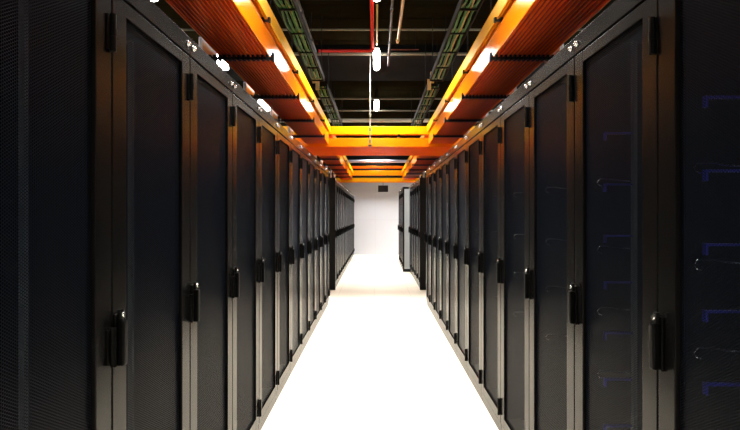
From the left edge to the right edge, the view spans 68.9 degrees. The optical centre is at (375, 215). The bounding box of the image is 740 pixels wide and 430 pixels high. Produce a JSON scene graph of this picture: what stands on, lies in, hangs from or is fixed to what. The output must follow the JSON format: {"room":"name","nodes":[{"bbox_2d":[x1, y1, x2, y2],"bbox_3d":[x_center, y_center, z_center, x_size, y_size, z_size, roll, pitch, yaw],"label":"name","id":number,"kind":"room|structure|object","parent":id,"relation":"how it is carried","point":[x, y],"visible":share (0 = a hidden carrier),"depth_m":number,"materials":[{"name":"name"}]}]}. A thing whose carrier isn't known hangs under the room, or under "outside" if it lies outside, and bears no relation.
{"room":"server room","nodes":[
{"label":"server room","id":0,"kind":"room"},
{"bbox_2d":[341,183,412,254],"bbox_3d":[0.000,-0.620,18.210,12.600,3.900,0.120,0,0,0],"label":"wall","id":1,"kind":"structure","parent":0,"point":[376,214],"depth_m":18.15,"materials":[{"name":"white paint"}]},
{"bbox_2d":[296,137,436,177],"bbox_3d":[0.000,-1.835,17.925,12.600,1.470,0.450,0,0,0],"label":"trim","id":2,"kind":"structure","parent":1,"relation":"attached to","point":[348,157],"depth_m":17.70,"materials":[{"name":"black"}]},
{"bbox_2d":[378,185,387,191],"bbox_3d":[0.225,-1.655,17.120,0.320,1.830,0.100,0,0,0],"label":"box","id":3,"kind":"object","parent":1,"relation":"attached to","point":[381,188],"visible":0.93,"depth_m":17.07,"materials":[{"name":"black"}]},
{"bbox_2d":[261,255,497,429],"bbox_3d":[0.000,1.390,7.475,12.600,0.120,21.350,0,0,0],"label":"floor","id":4,"kind":"structure","parent":0,"point":[377,357],"depth_m":4.65,"materials":[{"name":"beige tile"}]},
{"bbox_2d":[0,0,116,429],"bbox_3d":[-1.186,0.330,1.130,1.028,2.000,0.597,0,0,0],"label":"tall cabinet","id":5,"kind":"object","parent":4,"relation":"on","point":[58,340],"visible":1,"depth_m":1.38,"materials":[{"name":"black metal"}]},
{"bbox_2d":[111,0,193,429],"bbox_3d":[-1.186,0.330,1.730,1.028,2.000,0.597,0,0,0],"label":"tall cabinet","id":6,"kind":"object","parent":4,"relation":"on","point":[152,82],"visible":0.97,"depth_m":1.93,"materials":[{"name":"black metal"}]},
{"bbox_2d":[188,38,235,429],"bbox_3d":[-1.186,0.330,2.330,1.028,2.000,0.597,0,0,0],"label":"tall cabinet","id":7,"kind":"object","parent":4,"relation":"on","point":[212,112],"visible":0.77,"depth_m":2.55,"materials":[{"name":"black metal"}]},
{"bbox_2d":[231,78,261,429],"bbox_3d":[-1.186,0.330,2.930,1.028,2.000,0.597,0,0,0],"label":"tall cabinet","id":8,"kind":"object","parent":4,"relation":"on","point":[247,132],"visible":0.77,"depth_m":3.08,"materials":[{"name":"black metal"}]},
{"bbox_2d":[258,104,279,429],"bbox_3d":[-1.186,0.330,3.530,1.028,2.000,0.597,0,0,0],"label":"tall cabinet","id":9,"kind":"object","parent":4,"relation":"on","point":[269,377],"visible":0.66,"depth_m":3.75,"materials":[{"name":"black metal"}]},
{"bbox_2d":[199,37,274,62],"bbox_3d":[-0.944,-0.924,3.720,0.512,0.511,0.340,0,0,0],"label":"support","id":10,"kind":"object","parent":9,"relation":"on","point":[203,44],"visible":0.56,"depth_m":3.62,"materials":[{"name":"black metal"}]},
{"bbox_2d":[276,121,292,400],"bbox_3d":[-1.186,0.330,4.130,1.028,2.000,0.597,0,0,0],"label":"tall cabinet","id":11,"kind":"object","parent":4,"relation":"on","point":[285,158],"visible":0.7,"depth_m":4.29,"materials":[{"name":"black metal"}]},
{"bbox_2d":[289,135,302,376],"bbox_3d":[-1.186,0.330,4.730,1.028,2.000,0.597,0,0,0],"label":"tall cabinet","id":12,"kind":"object","parent":4,"relation":"on","point":[297,165],"visible":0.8,"depth_m":4.81,"materials":[{"name":"black metal"}]},
{"bbox_2d":[243,82,299,99],"bbox_3d":[-0.944,-0.924,4.920,0.512,0.511,0.340,0,0,0],"label":"support","id":13,"kind":"object","parent":12,"relation":"on","point":[246,87],"visible":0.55,"depth_m":4.82,"materials":[{"name":"black metal"}]},
{"bbox_2d":[300,144,310,355],"bbox_3d":[-1.186,0.330,5.330,1.028,2.000,0.597,0,0,0],"label":"tall cabinet","id":14,"kind":"object","parent":4,"relation":"on","point":[305,323],"visible":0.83,"depth_m":5.43,"materials":[{"name":"black metal"}]},
{"bbox_2d":[308,152,316,340],"bbox_3d":[-1.186,0.330,5.930,1.028,2.000,0.597,0,0,0],"label":"tall cabinet","id":15,"kind":"object","parent":4,"relation":"on","point":[313,172],"visible":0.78,"depth_m":6.04,"materials":[{"name":"black metal"}]},
{"bbox_2d":[270,109,314,122],"bbox_3d":[-0.944,-0.924,6.120,0.512,0.511,0.340,0,0,0],"label":"support","id":16,"kind":"object","parent":15,"relation":"on","point":[272,112],"visible":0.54,"depth_m":6.03,"materials":[{"name":"black metal"}]},
{"bbox_2d":[314,158,321,329],"bbox_3d":[-1.186,0.330,6.530,1.028,2.000,0.597,0,0,0],"label":"tall cabinet","id":17,"kind":"object","parent":4,"relation":"on","point":[318,304],"visible":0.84,"depth_m":6.67,"materials":[{"name":"black metal"}]},
{"bbox_2d":[320,163,325,318],"bbox_3d":[-1.186,0.330,7.130,1.028,2.000,0.597,0,0,0],"label":"tall cabinet","id":18,"kind":"object","parent":4,"relation":"on","point":[323,182],"visible":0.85,"depth_m":7.23,"materials":[{"name":"black metal"}]},
{"bbox_2d":[324,167,329,310],"bbox_3d":[-1.186,0.330,7.730,1.028,2.000,0.597,0,0,0],"label":"tall cabinet","id":19,"kind":"object","parent":4,"relation":"on","point":[327,290],"visible":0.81,"depth_m":7.87,"materials":[{"name":"black metal"}]},
{"bbox_2d":[329,178,337,289],"bbox_3d":[-1.214,0.329,9.909,1.028,2.003,0.618,0,0,0],"label":"tall cabinet","id":20,"kind":"object","parent":4,"relation":"on","point":[333,188],"visible":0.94,"depth_m":9.60,"materials":[{"name":"black metal"}]},
{"bbox_2d":[337,181,340,283],"bbox_3d":[-1.214,0.330,10.520,1.028,2.000,0.597,0,0,0],"label":"tall cabinet","id":21,"kind":"object","parent":4,"relation":"on","point":[338,183],"visible":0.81,"depth_m":10.75,"materials":[{"name":"black metal"}]},
{"bbox_2d":[339,183,341,280],"bbox_3d":[-1.214,0.330,11.120,1.028,2.000,0.597,0,0,0],"label":"tall cabinet","id":22,"kind":"object","parent":4,"relation":"on","point":[340,183],"visible":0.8,"depth_m":11.37,"materials":[{"name":"black metal"}]},
{"bbox_2d":[341,185,343,276],"bbox_3d":[-1.214,0.330,11.720,1.028,2.000,0.597,0,0,0],"label":"tall cabinet","id":23,"kind":"object","parent":4,"relation":"on","point":[342,185],"visible":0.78,"depth_m":11.91,"materials":[{"name":"black metal"}]},
{"bbox_2d":[320,160,343,165],"bbox_3d":[-0.944,-0.924,11.480,0.512,0.511,0.340,0,0,0],"label":"support","id":24,"kind":"object","parent":23,"relation":"on","point":[321,161],"visible":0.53,"depth_m":11.38,"materials":[{"name":"black metal"}]},
{"bbox_2d":[343,185,345,273],"bbox_3d":[-1.214,0.330,12.320,1.028,2.000,0.597,0,0,0],"label":"tall cabinet","id":25,"kind":"object","parent":4,"relation":"on","point":[344,196],"visible":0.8,"depth_m":12.46,"materials":[{"name":"black metal"}]},
{"bbox_2d":[344,187,346,271],"bbox_3d":[-1.214,0.330,12.920,1.028,2.000,0.597,0,0,0],"label":"tall cabinet","id":26,"kind":"object","parent":4,"relation":"on","point":[345,187],"visible":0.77,"depth_m":13.08,"materials":[{"name":"black metal"}]},
{"bbox_3d":[-0.944,-0.924,12.680,0.512,0.511,0.340,0,0,0],"label":"support","id":27,"kind":"object","parent":26,"relation":"on","visible":0},
{"bbox_2d":[318,156,351,179],"bbox_3d":[-0.890,-1.159,12.925,0.346,0.157,6.950,0,0,0],"label":"cable tray","id":28,"kind":"object","parent":27,"relation":"on","point":[341,161],"visible":0.56,"depth_m":12.11,"materials":[{"name":"metal"}]},
{"bbox_2d":[336,178,418,182],"bbox_3d":[0.050,-1.083,16.680,2.700,0.107,0.546,0,0,0],"label":"cable tray","id":29,"kind":"object","parent":28,"relation":"attached to","point":[354,180],"visible":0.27,"depth_m":16.41,"materials":[{"name":"orange metal"}]},
{"bbox_2d":[333,170,421,177],"bbox_3d":[0.050,-1.248,16.510,2.700,0.237,0.186,0,0,0],"label":"cable tray","id":30,"kind":"object","parent":29,"relation":"on","point":[387,173],"visible":0.59,"depth_m":16.42,"materials":[{"name":"orange metal"}]},
{"bbox_2d":[351,166,403,169],"bbox_3d":[0.050,-1.329,16.780,2.700,0.397,0.166,0,0,0],"label":"cable tray","id":31,"kind":"object","parent":29,"relation":"on","point":[353,167],"visible":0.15,"depth_m":16.70,"materials":[{"name":"metal"}]},
{"bbox_2d":[346,188,347,267],"bbox_3d":[-1.214,0.330,13.520,1.028,2.000,0.597,0,0,0],"label":"tall cabinet","id":32,"kind":"object","parent":4,"relation":"on","point":[346,188],"visible":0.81,"depth_m":13.52,"materials":[{"name":"black metal"}]},
{"bbox_2d":[347,190,348,265],"bbox_3d":[-1.214,0.330,14.120,1.028,2.000,0.597,0,0,0],"label":"tall cabinet","id":33,"kind":"object","parent":4,"relation":"on","point":[348,190],"visible":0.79,"depth_m":14.34,"materials":[{"name":"black"}]},
{"bbox_2d":[348,191,349,264],"bbox_3d":[-1.214,0.330,14.720,1.028,2.000,0.597,0,0,0],"label":"tall cabinet","id":34,"kind":"object","parent":4,"relation":"on","point":[349,191],"visible":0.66,"depth_m":14.94,"materials":[{"name":"black"}]},
{"bbox_2d":[349,192,350,262],"bbox_3d":[-1.214,0.330,15.320,1.028,2.000,0.597,0,0,0],"label":"tall cabinet","id":35,"kind":"object","parent":4,"relation":"on","point":[350,192],"visible":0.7,"depth_m":15.54,"materials":[{"name":"black"}]},
{"bbox_2d":[350,193,351,260],"bbox_3d":[-1.214,0.330,15.920,1.028,2.000,0.597,0,0,0],"label":"tall cabinet","id":36,"kind":"object","parent":4,"relation":"on","point":[351,193],"visible":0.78,"depth_m":16.14,"materials":[{"name":"black"}]},
{"bbox_2d":[351,194,352,258],"bbox_3d":[-1.214,0.330,16.520,1.028,2.000,0.597,0,0,0],"label":"tall cabinet","id":37,"kind":"object","parent":4,"relation":"on","point":[352,194],"visible":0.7,"depth_m":16.74,"materials":[{"name":"black"}]},
{"bbox_2d":[353,196,354,255],"bbox_3d":[-1.214,0.330,17.720,1.028,2.000,0.597,0,0,0],"label":"tall cabinet","id":38,"kind":"object","parent":4,"relation":"on","point":[353,196],"visible":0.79,"depth_m":17.44,"materials":[{"name":"black"}]},
{"bbox_2d":[398,190,399,263],"bbox_3d":[1.118,0.330,14.780,1.028,2.000,0.597,0,0,0],"label":"tall cabinet","id":39,"kind":"object","parent":4,"relation":"on","point":[399,190],"visible":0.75,"depth_m":14.49,"materials":[{"name":"black"}]},
{"bbox_2d":[399,189,400,265],"bbox_3d":[1.118,0.330,14.180,1.028,2.000,0.597,0,0,0],"label":"tall cabinet","id":40,"kind":"object","parent":4,"relation":"on","point":[400,189],"visible":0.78,"depth_m":13.90,"materials":[{"name":"black"}]},
{"bbox_2d":[399,188,401,267],"bbox_3d":[1.118,0.330,13.580,1.028,2.000,0.597,0,0,0],"label":"tall cabinet","id":41,"kind":"object","parent":4,"relation":"on","point":[401,188],"visible":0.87,"depth_m":13.36,"materials":[{"name":"black metal"}]},
{"bbox_2d":[401,187,409,271],"bbox_3d":[1.118,0.330,12.972,1.028,2.000,0.612,0,0,0],"label":"tall cabinet","id":42,"kind":"object","parent":4,"relation":"on","point":[405,190],"visible":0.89,"depth_m":12.67,"materials":[{"name":"black"}]},
{"bbox_2d":[408,186,411,273],"bbox_3d":[1.271,0.330,12.320,1.028,2.000,0.597,0,0,0],"label":"tall cabinet","id":43,"kind":"object","parent":4,"relation":"on","point":[410,186],"visible":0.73,"depth_m":12.45,"materials":[{"name":"black metal"}]},
{"bbox_2d":[410,184,413,277],"bbox_3d":[1.271,0.330,11.720,1.028,2.000,0.597,0,0,0],"label":"tall cabinet","id":44,"kind":"object","parent":4,"relation":"on","point":[412,184],"visible":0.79,"depth_m":11.93,"materials":[{"name":"black metal"}]},
{"bbox_2d":[412,162,434,165],"bbox_3d":[1.019,-0.924,11.480,0.502,0.511,0.340,0,0,0],"label":"support","id":45,"kind":"object","parent":44,"relation":"on","point":[434,162],"visible":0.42,"depth_m":11.38,"materials":[{"name":"black metal"}]},
{"bbox_2d":[402,156,439,179],"bbox_3d":[0.990,-1.159,12.925,0.386,0.157,6.950,0,0,0],"label":"cable tray","id":46,"kind":"object","parent":45,"relation":"on","point":[414,160],"visible":0.44,"depth_m":12.15,"materials":[{"name":"metal"}]},
{"bbox_2d":[412,183,415,280],"bbox_3d":[1.271,0.330,11.120,1.028,2.000,0.597,0,0,0],"label":"tall cabinet","id":47,"kind":"object","parent":4,"relation":"on","point":[413,227],"visible":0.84,"depth_m":11.29,"materials":[{"name":"black metal"}]},
{"bbox_2d":[414,181,417,283],"bbox_3d":[1.271,0.330,10.520,1.028,2.000,0.597,0,0,0],"label":"tall cabinet","id":48,"kind":"object","parent":4,"relation":"on","point":[415,183],"visible":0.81,"depth_m":10.72,"materials":[{"name":"black metal"}]},
{"bbox_2d":[416,178,425,289],"bbox_3d":[1.271,0.329,9.909,1.028,2.003,0.618,0,0,0],"label":"tall cabinet","id":49,"kind":"object","parent":4,"relation":"on","point":[421,186],"visible":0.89,"depth_m":9.60,"materials":[{"name":"black metal"}]},
{"bbox_2d":[424,167,430,310],"bbox_3d":[1.233,0.330,7.730,1.028,2.000,0.597,0,0,0],"label":"tall cabinet","id":50,"kind":"object","parent":4,"relation":"on","point":[427,172],"visible":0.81,"depth_m":7.83,"materials":[{"name":"black metal"}]},
{"bbox_2d":[428,163,435,318],"bbox_3d":[1.233,0.330,7.130,1.028,2.000,0.597,0,0,0],"label":"tall cabinet","id":51,"kind":"object","parent":4,"relation":"on","point":[432,168],"visible":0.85,"depth_m":7.24,"materials":[{"name":"black metal"}]},
{"bbox_2d":[433,131,468,137],"bbox_3d":[1.019,-0.924,7.320,0.502,0.511,0.340,0,0,0],"label":"support","id":52,"kind":"object","parent":51,"relation":"on","point":[434,136],"visible":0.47,"depth_m":7.22,"materials":[{"name":"black metal"}]},
{"bbox_2d":[433,158,441,329],"bbox_3d":[1.233,0.330,6.530,1.028,2.000,0.597,0,0,0],"label":"tall cabinet","id":53,"kind":"object","parent":4,"relation":"on","point":[437,164],"visible":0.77,"depth_m":6.58,"materials":[{"name":"black metal"}]},
{"bbox_2d":[438,151,448,341],"bbox_3d":[1.233,0.330,5.930,1.028,2.000,0.597,0,0,0],"label":"tall cabinet","id":54,"kind":"object","parent":4,"relation":"on","point":[444,159],"visible":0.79,"depth_m":5.97,"materials":[{"name":"black metal"}]},
{"bbox_2d":[445,144,456,355],"bbox_3d":[1.233,0.330,5.330,1.028,2.000,0.597,0,0,0],"label":"tall cabinet","id":55,"kind":"object","parent":4,"relation":"on","point":[449,244],"visible":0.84,"depth_m":5.36,"materials":[{"name":"black metal"}]},
{"bbox_2d":[453,134,467,374],"bbox_3d":[1.233,0.330,4.730,1.028,2.000,0.597,0,0,0],"label":"tall cabinet","id":56,"kind":"object","parent":4,"relation":"on","point":[461,146],"visible":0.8,"depth_m":4.79,"materials":[{"name":"black metal"}]},
{"bbox_2d":[464,122,482,401],"bbox_3d":[1.233,0.330,4.130,1.028,2.000,0.597,0,0,0],"label":"tall cabinet","id":57,"kind":"object","parent":4,"relation":"on","point":[473,137],"visible":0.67,"depth_m":4.35,"materials":[{"name":"black metal"}]},
{"bbox_2d":[478,104,501,429],"bbox_3d":[1.233,0.330,3.530,1.028,2.000,0.597,0,0,0],"label":"tall cabinet","id":58,"kind":"object","parent":4,"relation":"on","point":[490,252],"visible":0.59,"depth_m":3.70,"materials":[{"name":"black metal"}]},
{"bbox_2d":[444,113,487,122],"bbox_3d":[1.019,-0.924,6.120,0.502,0.511,0.340,0,0,0],"label":"support","id":59,"kind":"object","parent":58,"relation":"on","point":[445,119],"visible":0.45,"depth_m":6.02,"materials":[{"name":"black metal"}]},
{"bbox_2d":[489,44,563,63],"bbox_3d":[1.019,-0.924,3.720,0.502,0.511,0.340,0,0,0],"label":"support","id":60,"kind":"object","parent":58,"relation":"on","point":[546,58],"visible":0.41,"depth_m":3.62,"materials":[{"name":"black metal"}]},
{"bbox_2d":[496,79,529,429],"bbox_3d":[1.233,0.330,2.930,1.028,2.000,0.597,0,0,0],"label":"tall cabinet","id":61,"kind":"object","parent":4,"relation":"on","point":[510,269],"visible":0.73,"depth_m":3.15,"materials":[{"name":"black metal"}]},
{"bbox_2d":[524,38,576,429],"bbox_3d":[1.233,0.330,2.330,1.028,2.000,0.597,0,0,0],"label":"tall cabinet","id":62,"kind":"object","parent":4,"relation":"on","point":[549,275],"visible":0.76,"depth_m":2.56,"materials":[{"name":"black metal"}]},
{"bbox_2d":[568,0,658,429],"bbox_3d":[1.233,0.330,1.730,1.028,2.000,0.597,0,0,0],"label":"tall cabinet","id":63,"kind":"object","parent":4,"relation":"on","point":[613,298],"visible":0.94,"depth_m":1.86,"materials":[{"name":"black metal"}]},
{"bbox_2d":[649,0,739,429],"bbox_3d":[1.233,0.330,1.130,1.028,2.000,0.597,0,0,0],"label":"tall cabinet","id":64,"kind":"object","parent":4,"relation":"on","point":[694,335],"visible":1,"depth_m":1.38,"materials":[{"name":"black metal"}]},
{"bbox_3d":[1.019,-0.924,1.320,0.502,0.511,0.340,0,0,0],"label":"support","id":65,"kind":"object","parent":64,"relation":"on","visible":0},
{"bbox_2d":[428,0,610,143],"bbox_3d":[0.990,-1.159,4.400,0.386,0.157,7.600,0,0,0],"label":"cable tray","id":66,"kind":"object","parent":65,"relation":"on","point":[529,27],"visible":1,"depth_m":3.58,"materials":[{"name":"plastic"}]},
{"bbox_2d":[461,88,515,99],"bbox_3d":[1.019,-0.924,4.920,0.502,0.511,0.340,0,0,0],"label":"support","id":67,"kind":"object","parent":66,"relation":"attached to","point":[514,89],"visible":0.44,"depth_m":4.82,"materials":[{"name":"black metal"}]},
{"bbox_2d":[152,0,615,136],"bbox_3d":[0.000,-2.630,7.475,12.600,0.120,21.350,0,0,0],"label":"ceiling","id":68,"kind":"structure","parent":0,"point":[336,14],"depth_m":7.66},
{"bbox_2d":[217,54,228,70],"bbox_3d":[-2.350,-2.416,8.035,0.096,0.308,0.910,0,0,0],"label":"ceiling lamp","id":69,"kind":"object","parent":68,"relation":"hanging from","point":[222,64],"visible":0.42,"depth_m":8.20,"materials":[{"name":"grey plastic"}]},
{"bbox_2d":[258,100,269,110],"bbox_3d":[-2.350,-2.416,11.355,0.096,0.308,0.910,0,0,0],"label":"ceiling lamp","id":70,"kind":"object","parent":68,"relation":"hanging from","point":[262,103],"visible":0.74,"depth_m":11.21,"materials":[{"name":"grey"}]},
{"bbox_2d":[273,0,324,82],"bbox_3d":[-0.777,-2.175,4.435,0.171,0.790,5.670,0,0,0],"label":"tray","id":71,"kind":"object","parent":68,"relation":"hanging from","point":[296,7],"visible":0.81,"depth_m":5.57,"materials":[{"name":"black metal"}]},
{"bbox_2d":[274,0,313,79],"bbox_3d":[-0.833,-1.802,4.425,0.024,0.063,5.594,0,0,0],"label":"cable","id":72,"kind":"object","parent":71,"relation":"on","point":[276,2],"visible":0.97,"depth_m":5.46,"materials":[{"name":"green plastic"}]},
{"bbox_2d":[279,0,316,79],"bbox_3d":[-0.796,-1.802,4.425,0.024,0.063,5.594,0,0,0],"label":"cable","id":73,"kind":"object","parent":71,"relation":"on","point":[281,3],"visible":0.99,"depth_m":5.47,"materials":[{"name":"green plastic"}]},
{"bbox_2d":[284,0,317,78],"bbox_3d":[-0.777,-1.839,4.425,0.024,0.034,5.592,0,0,0],"label":"cable","id":74,"kind":"object","parent":71,"relation":"on","point":[284,0],"visible":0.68,"depth_m":5.36,"materials":[{"name":"green plastic"}]},
{"bbox_2d":[285,0,320,79],"bbox_3d":[-0.741,-1.802,4.425,0.024,0.063,5.594,0,0,0],"label":"cable","id":75,"kind":"object","parent":71,"relation":"on","point":[289,5],"visible":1,"depth_m":5.44,"materials":[{"name":"green plastic"}]},
{"bbox_2d":[291,0,321,78],"bbox_3d":[-0.722,-1.839,4.425,0.024,0.034,5.592,0,0,0],"label":"cable","id":76,"kind":"object","parent":71,"relation":"on","point":[291,0],"visible":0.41,"depth_m":5.43,"materials":[{"name":"green plastic"}]},
{"bbox_2d":[296,0,316,51],"bbox_3d":[-0.810,-2.382,4.900,0.050,0.375,4.800,0,0,0],"label":"conduit","id":77,"kind":"object","parent":68,"relation":"hanging from","point":[298,1],"visible":0.65,"depth_m":6.33,"materials":[{"name":"black metal"}]},
{"bbox_2d":[315,41,342,125],"bbox_3d":[-0.777,-2.175,9.515,0.171,0.790,3.770,0,0,0],"label":"tray","id":78,"kind":"object","parent":68,"relation":"hanging from","point":[317,82],"visible":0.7,"depth_m":8.38,"materials":[{"name":"black metal"}]},
{"bbox_2d":[318,0,374,52],"bbox_3d":[-0.407,-2.415,4.766,0.786,0.311,5.532,0,0,0],"label":"pipe","id":79,"kind":"object","parent":68,"relation":"hanging from","point":[372,48],"visible":1,"depth_m":7.36,"materials":[{"name":"red metal"}]},
{"bbox_2d":[280,119,429,121],"bbox_3d":[0.000,-2.397,12.900,12.400,0.345,0.090,0,0,0],"label":"pipe","id":80,"kind":"object","parent":68,"relation":"hanging from","point":[329,120],"visible":0.15,"depth_m":12.86,"materials":[{"name":"beige"}]},
{"bbox_2d":[368,56,371,147],"bbox_3d":[-0.090,-1.800,8.210,0.060,1.540,0.080,0,0,0],"label":"rod","id":81,"kind":"object","parent":68,"relation":"hanging from","point":[370,145],"visible":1,"depth_m":8.19,"materials":[{"name":"silver metal"}]},
{"bbox_2d":[296,138,461,155],"bbox_3d":[0.050,-1.111,8.825,3.900,0.132,1.236,0,0,0],"label":"cable tray","id":82,"kind":"object","parent":81,"relation":"hanging from","point":[336,146],"visible":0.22,"depth_m":8.32,"materials":[{"name":"plastic"}]},
{"bbox_2d":[283,126,474,137],"bbox_3d":[0.050,-1.266,8.277,3.900,0.182,0.131,0,0,0],"label":"cable tray","id":83,"kind":"object","parent":82,"relation":"on","point":[334,130],"visible":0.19,"depth_m":8.21,"materials":[{"name":"yellow metal"}]},
{"bbox_2d":[373,45,379,70],"bbox_3d":[0.010,-2.416,8.035,0.096,0.308,0.910,0,0,0],"label":"ceiling lamp","id":84,"kind":"object","parent":68,"relation":"hanging from","point":[376,54],"visible":0.94,"depth_m":7.81,"materials":[{"name":"grey plastic"}]},
{"bbox_2d":[374,90,378,110],"bbox_3d":[0.010,-2.416,11.355,0.096,0.308,0.910,0,0,0],"label":"ceiling lamp","id":85,"kind":"object","parent":68,"relation":"hanging from","point":[376,102],"visible":0.87,"depth_m":11.11,"materials":[{"name":"grey"}]},
{"bbox_2d":[376,4,377,44],"bbox_3d":[0.012,-2.457,6.750,0.034,0.227,1.400,0,0,0],"label":"conduit","id":86,"kind":"object","parent":68,"relation":"hanging from","point":[376,4],"visible":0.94,"depth_m":6.64,"materials":[{"name":"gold metal"}]},
{"bbox_2d":[348,160,406,162],"bbox_3d":[0.000,-2.112,16.980,3.200,0.915,0.090,0,0,0],"label":"ceiling light","id":87,"kind":"object","parent":68,"relation":"hanging from","point":[350,161],"visible":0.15,"depth_m":16.94,"materials":[{"name":"white"}]},
{"bbox_2d":[293,52,466,55],"bbox_3d":[0.000,-2.470,8.000,12.400,0.199,0.048,0,0,0],"label":"pipe","id":88,"kind":"object","parent":68,"relation":"hanging from","point":[295,53],"visible":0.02,"depth_m":7.98,"materials":[{"name":"grey metal"}]},
{"bbox_2d":[255,98,504,99],"bbox_3d":[0.000,-2.412,10.500,12.400,0.316,0.032,0,0,0],"label":"pipe","id":89,"kind":"object","parent":68,"relation":"hanging from","point":[260,98],"visible":0.15,"depth_m":10.50,"materials":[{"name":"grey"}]},
{"bbox_2d":[269,110,492,110],"bbox_3d":[0.000,-2.412,11.700,12.400,0.316,0.032,0,0,0],"label":"pipe","id":90,"kind":"object","parent":68,"relation":"hanging from","point":[269,110],"visible":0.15,"depth_m":11.68,"materials":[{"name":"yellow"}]},
{"bbox_2d":[198,45,565,80],"bbox_3d":[0.000,-2.499,8.935,12.400,0.138,1.630,0,0,0],"label":"duct","id":91,"kind":"object","parent":68,"relation":"attached to","point":[341,68],"visible":0.12,"depth_m":8.74,"materials":[{"name":"black"}]},
{"bbox_2d":[181,29,583,30],"bbox_3d":[0.000,-2.488,7.030,12.400,0.164,0.028,0,0,0],"label":"pipe","id":92,"kind":"object","parent":68,"relation":"hanging from","point":[181,29],"visible":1,"depth_m":7.02,"materials":[{"name":"grey metal"}]},
{"bbox_2d":[387,0,393,65],"bbox_3d":[0.168,-2.374,5.200,0.042,0.391,5.400,0,0,0],"label":"conduit","id":93,"kind":"object","parent":68,"relation":"hanging from","point":[392,1],"visible":1,"depth_m":6.35,"materials":[{"name":"black metal"}]},
{"bbox_2d":[396,0,404,42],"bbox_3d":[0.279,-2.373,4.675,0.054,0.394,4.350,0,0,0],"label":"conduit","id":94,"kind":"object","parent":68,"relation":"hanging from","point":[402,1],"visible":1,"depth_m":6.05,"materials":[{"name":"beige metal"}]},
{"bbox_2d":[387,32,418,49],"bbox_3d":[0.380,-2.446,7.580,0.440,0.247,0.014,0,0,0],"label":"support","id":95,"kind":"object","parent":68,"relation":"hanging from","point":[415,32],"visible":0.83,"depth_m":7.57,"materials":[{"name":"red metal"}]},
{"bbox_2d":[411,41,439,125],"bbox_3d":[0.815,-2.175,9.515,0.186,0.790,3.770,0,0,0],"label":"tray","id":96,"kind":"object","parent":68,"relation":"hanging from","point":[428,86],"visible":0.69,"depth_m":8.66,"materials":[{"name":"black metal"}]},
{"bbox_2d":[430,0,483,82],"bbox_3d":[0.815,-2.175,4.435,0.186,0.790,5.670,0,0,0],"label":"tray","id":97,"kind":"object","parent":68,"relation":"hanging from","point":[459,5],"visible":0.94,"depth_m":5.55,"materials":[{"name":"black metal"}]},
{"bbox_2d":[432,0,467,79],"bbox_3d":[0.752,-1.802,4.425,0.024,0.063,5.594,0,0,0],"label":"cable","id":98,"kind":"object","parent":97,"relation":"on","point":[465,2],"visible":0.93,"depth_m":5.44,"materials":[{"name":"green plastic"}]},
{"bbox_2d":[435,0,472,79],"bbox_3d":[0.794,-1.802,4.425,0.024,0.063,5.594,0,0,0],"label":"cable","id":99,"kind":"object","parent":97,"relation":"on","point":[471,1],"visible":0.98,"depth_m":5.44,"materials":[{"name":"green plastic"}]},
{"bbox_2d":[438,0,474,78],"bbox_3d":[0.836,-1.839,4.425,0.024,0.034,5.592,0,0,0],"label":"cable","id":100,"kind":"object","parent":97,"relation":"on","point":[472,4],"visible":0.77,"depth_m":5.54,"materials":[{"name":"green plastic"}]},
{"bbox_2d":[439,0,479,79],"bbox_3d":[0.857,-1.802,4.425,0.024,0.063,5.594,0,0,0],"label":"cable","id":101,"kind":"object","parent":97,"relation":"on","point":[477,3],"visible":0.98,"depth_m":5.43,"materials":[{"name":"green plastic"}]},
{"bbox_2d":[462,0,491,73],"bbox_3d":[0.889,-1.903,4.700,0.266,1.334,0.032,0,0,0],"label":"hanger","id":102,"kind":"object","parent":68,"relation":"hanging from","point":[463,71],"visible":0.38,"depth_m":4.70,"materials":[{"name":"black metal"}]},
{"bbox_2d":[427,0,514,131],"bbox_3d":[0.860,-1.316,4.400,0.176,0.102,7.600,0,0,0],"label":"cable tray","id":103,"kind":"object","parent":102,"relation":"on","point":[502,7],"visible":0.44,"depth_m":4.27,"materials":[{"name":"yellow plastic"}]},
{"bbox_3d":[0.889,-1.903,12.400,0.266,1.334,0.032,0,0,0],"label":"hanger","id":104,"kind":"object","parent":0,"visible":0},
{"bbox_2d":[401,135,428,173],"bbox_3d":[0.860,-1.316,12.375,0.176,0.102,8.050,0,0,0],"label":"cable tray","id":105,"kind":"object","parent":104,"relation":"on","point":[410,158],"visible":0.21,"depth_m":12.85,"materials":[{"name":"orange plastic"}]},
{"bbox_3d":[-0.807,-1.903,1.350,0.261,1.334,0.032,0,0,0],"label":"hanger","id":106,"kind":"object","parent":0,"visible":0},
{"bbox_2d":[251,0,329,131],"bbox_3d":[-0.777,-1.316,4.400,0.171,0.102,7.600,0,0,0],"label":"cable tray","id":107,"kind":"object","parent":106,"relation":"on","point":[262,7],"visible":0.42,"depth_m":4.28,"materials":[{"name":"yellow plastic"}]},
{"bbox_3d":[-0.807,-1.903,10.200,0.261,1.334,0.032,0,0,0],"label":"hanger","id":108,"kind":"object","parent":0,"visible":0},
{"bbox_2d":[329,135,352,173],"bbox_3d":[-0.777,-1.316,12.375,0.171,0.102,8.050,0,0,0],"label":"cable tray","id":109,"kind":"object","parent":108,"relation":"on","point":[330,136],"visible":0.23,"depth_m":13.01,"materials":[{"name":"orange plastic"}]},
{"bbox_3d":[-0.944,-0.924,1.320,0.512,0.511,0.340,0,0,0],"label":"support","id":110,"kind":"object","parent":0,"visible":0},
{"bbox_2d":[165,0,328,143],"bbox_3d":[-0.890,-1.159,4.400,0.346,0.157,7.600,0,0,0],"label":"cable tray","id":111,"kind":"object","parent":110,"relation":"on","point":[229,27],"visible":1,"depth_m":3.58,"materials":[{"name":"plastic"}]},
{"bbox_2d":[288,126,324,137],"bbox_3d":[-0.944,-0.924,7.320,0.512,0.511,0.340,0,0,0],"label":"support","id":112,"kind":"object","parent":111,"relation":"attached to","point":[290,130],"visible":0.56,"depth_m":7.22,"materials":[{"name":"black metal"}]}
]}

